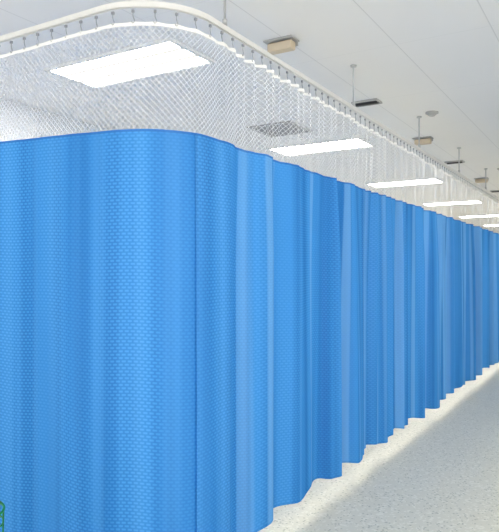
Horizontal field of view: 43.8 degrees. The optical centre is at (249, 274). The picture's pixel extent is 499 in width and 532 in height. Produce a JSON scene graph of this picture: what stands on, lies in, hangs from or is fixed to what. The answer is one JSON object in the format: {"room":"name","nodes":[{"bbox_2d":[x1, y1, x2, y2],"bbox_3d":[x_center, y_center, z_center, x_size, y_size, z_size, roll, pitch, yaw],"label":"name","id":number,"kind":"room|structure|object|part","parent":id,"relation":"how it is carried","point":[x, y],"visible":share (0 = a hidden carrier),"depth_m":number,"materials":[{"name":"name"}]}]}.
{"room":"hospital room","nodes":[
{"label":"hospital room","id":0,"kind":"room"},
{"bbox_2d":[0,98,111,140],"bbox_3d":[1.499,-0.025,11.640,0.100,3.050,26.500,0,0,31],"label":"wall","id":1,"kind":"structure","parent":0,"point":[2,102],"depth_m":5.73,"materials":[{"name":"white paint"}]},
{"bbox_2d":[0,0,498,232],"bbox_3d":[4.825,-1.600,9.642,7.860,0.100,26.500,0,0,31],"label":"ceiling","id":2,"kind":"structure","parent":0,"point":[416,57],"depth_m":4.94,"materials":[{"name":"white paint"}]},
{"bbox_2d":[43,37,216,88],"bbox_3d":[-0.892,-1.541,4.573,1.200,0.016,0.540,0,0,31],"label":"recessed light","id":3,"kind":"object","parent":2,"relation":"in","point":[146,49],"visible":0.86,"depth_m":4.54,"materials":[{"name":"white plastic"}]},
{"bbox_2d":[0,0,498,199],"bbox_3d":[0.911,-1.383,7.609,2.924,0.332,9.816,0,0,31],"label":"track","id":4,"kind":"object","parent":2,"relation":"hanging from","point":[222,26],"visible":1,"depth_m":3.16,"materials":[{"name":"metal"}]},
{"bbox_2d":[0,9,196,531],"bbox_3d":[-1.603,0.093,3.441,2.915,2.598,0.234,0,0,26],"label":"privacy curtain","id":5,"kind":"object","parent":4,"relation":"hanging from","point":[98,352],"visible":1,"depth_m":2.89,"materials":[{"name":"blue fabric"}]},
{"bbox_3d":[-0.123,-1.396,3.096,0.048,0.306,0.048,0,0,31],"label":"hanger rod","id":6,"kind":"part","parent":4,"relation":"part of","materials":[{"name":"metal"}]},
{"bbox_2d":[194,17,498,531],"bbox_3d":[2.211,0.093,6.987,0.170,2.598,9.554,0,0,31],"label":"privacy curtain","id":7,"kind":"object","parent":4,"relation":"hanging from","point":[331,313],"visible":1,"depth_m":4.02,"materials":[{"name":"blue fabric"}]},
{"bbox_3d":[0.768,-1.396,4.579,0.048,0.306,0.048,0,0,31],"label":"hanger rod","id":8,"kind":"part","parent":4,"relation":"part of","materials":[{"name":"metal"}]},
{"bbox_3d":[1.659,-1.396,6.061,0.048,0.306,0.048,0,0,31],"label":"hanger rod","id":9,"kind":"part","parent":4,"relation":"part of","materials":[{"name":"metal"}]},
{"bbox_3d":[2.550,-1.396,7.544,0.048,0.306,0.048,0,0,31],"label":"hanger rod","id":10,"kind":"part","parent":4,"relation":"part of","materials":[{"name":"metal"}]},
{"bbox_2d":[247,120,312,137],"bbox_3d":[0.330,-1.542,6.568,0.520,0.015,0.520,0,0,31],"label":"ceiling vent","id":11,"kind":"object","parent":2,"relation":"in","point":[290,131],"visible":0.86,"depth_m":6.54,"materials":[{"name":"metal"}]},
{"bbox_2d":[263,35,299,54],"bbox_3d":[0.210,-1.512,4.097,0.210,0.073,0.120,0,0,31],"label":"emergency light","id":12,"kind":"object","parent":2,"relation":"attached to","point":[283,44],"visible":0.95,"depth_m":4.07,"materials":[{"name":"beige plastic"}]},
{"bbox_2d":[266,137,375,156],"bbox_3d":[0.859,-1.541,7.487,1.200,0.016,0.540,0,0,31],"label":"recessed light","id":13,"kind":"object","parent":2,"relation":"in","point":[313,148],"visible":0.8,"depth_m":7.49,"materials":[{"name":"white plastic"}]},
{"bbox_2d":[351,98,381,106],"bbox_3d":[1.050,-1.536,5.553,0.240,0.027,0.144,0,0,31],"label":"ceiling vent","id":14,"kind":"object","parent":2,"relation":"in","point":[375,101],"visible":0.88,"depth_m":5.52,"materials":[{"name":"black metal"}]},
{"bbox_2d":[366,178,444,187],"bbox_3d":[2.610,-1.541,10.402,1.200,0.016,0.540,0,0,31],"label":"recessed light","id":15,"kind":"object","parent":2,"relation":"in","point":[426,181],"visible":0.74,"depth_m":10.39,"materials":[{"name":"white plastic"}]},
{"bbox_2d":[412,136,433,145],"bbox_3d":[1.961,-1.512,7.011,0.210,0.073,0.120,0,0,31],"label":"emergency light","id":16,"kind":"object","parent":2,"relation":"attached to","point":[426,140],"visible":0.89,"depth_m":6.98,"materials":[{"name":"beige plastic"}]},
{"bbox_2d":[425,111,438,116],"bbox_3d":[1.736,-1.530,5.899,0.120,0.037,0.120,0,0,31],"label":"smoke detector","id":17,"kind":"object","parent":2,"relation":"attached to","point":[429,113],"visible":1,"depth_m":5.87,"materials":[{"name":"white plastic"}]},
{"bbox_2d":[421,200,483,205],"bbox_3d":[4.361,-1.541,13.316,1.200,0.016,0.540,0,0,31],"label":"recessed light","id":18,"kind":"object","parent":2,"relation":"in","point":[469,201],"visible":0.79,"depth_m":13.35,"materials":[{"name":"white plastic"}]},
{"bbox_2d":[444,160,464,163],"bbox_3d":[2.801,-1.536,8.467,0.240,0.027,0.144,0,0,31],"label":"ceiling vent","id":19,"kind":"object","parent":2,"relation":"in","point":[456,161],"visible":0.95,"depth_m":8.45,"materials":[{"name":"black metal"}]},
{"bbox_2d":[457,214,497,217],"bbox_3d":[6.112,-1.541,16.230,1.200,0.016,0.540,0,0,31],"label":"recessed light","id":20,"kind":"object","parent":2,"relation":"in","point":[475,216],"visible":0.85,"depth_m":16.32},
{"bbox_2d":[474,177,488,182],"bbox_3d":[3.712,-1.512,9.926,0.210,0.073,0.120,0,0,31],"label":"emergency light","id":21,"kind":"object","parent":2,"relation":"attached to","point":[477,180],"visible":0.96,"depth_m":9.89,"materials":[{"name":"beige plastic"}]},
{"bbox_2d":[258,363,498,531],"bbox_3d":[4.825,1.550,9.642,7.860,0.100,26.500,0,0,31],"label":"floor","id":22,"kind":"structure","parent":0,"point":[439,472],"depth_m":4.46,"materials":[{"name":"plastic"}]},
{"bbox_2d":[0,501,4,531],"bbox_3d":[-1.076,1.192,2.320,0.304,0.614,0.304,0,0,31],"label":"wire basket","id":23,"kind":"object","parent":22,"relation":"on","point":[1,503],"visible":1,"depth_m":2.34,"materials":[{"name":"green metal"}]}
]}

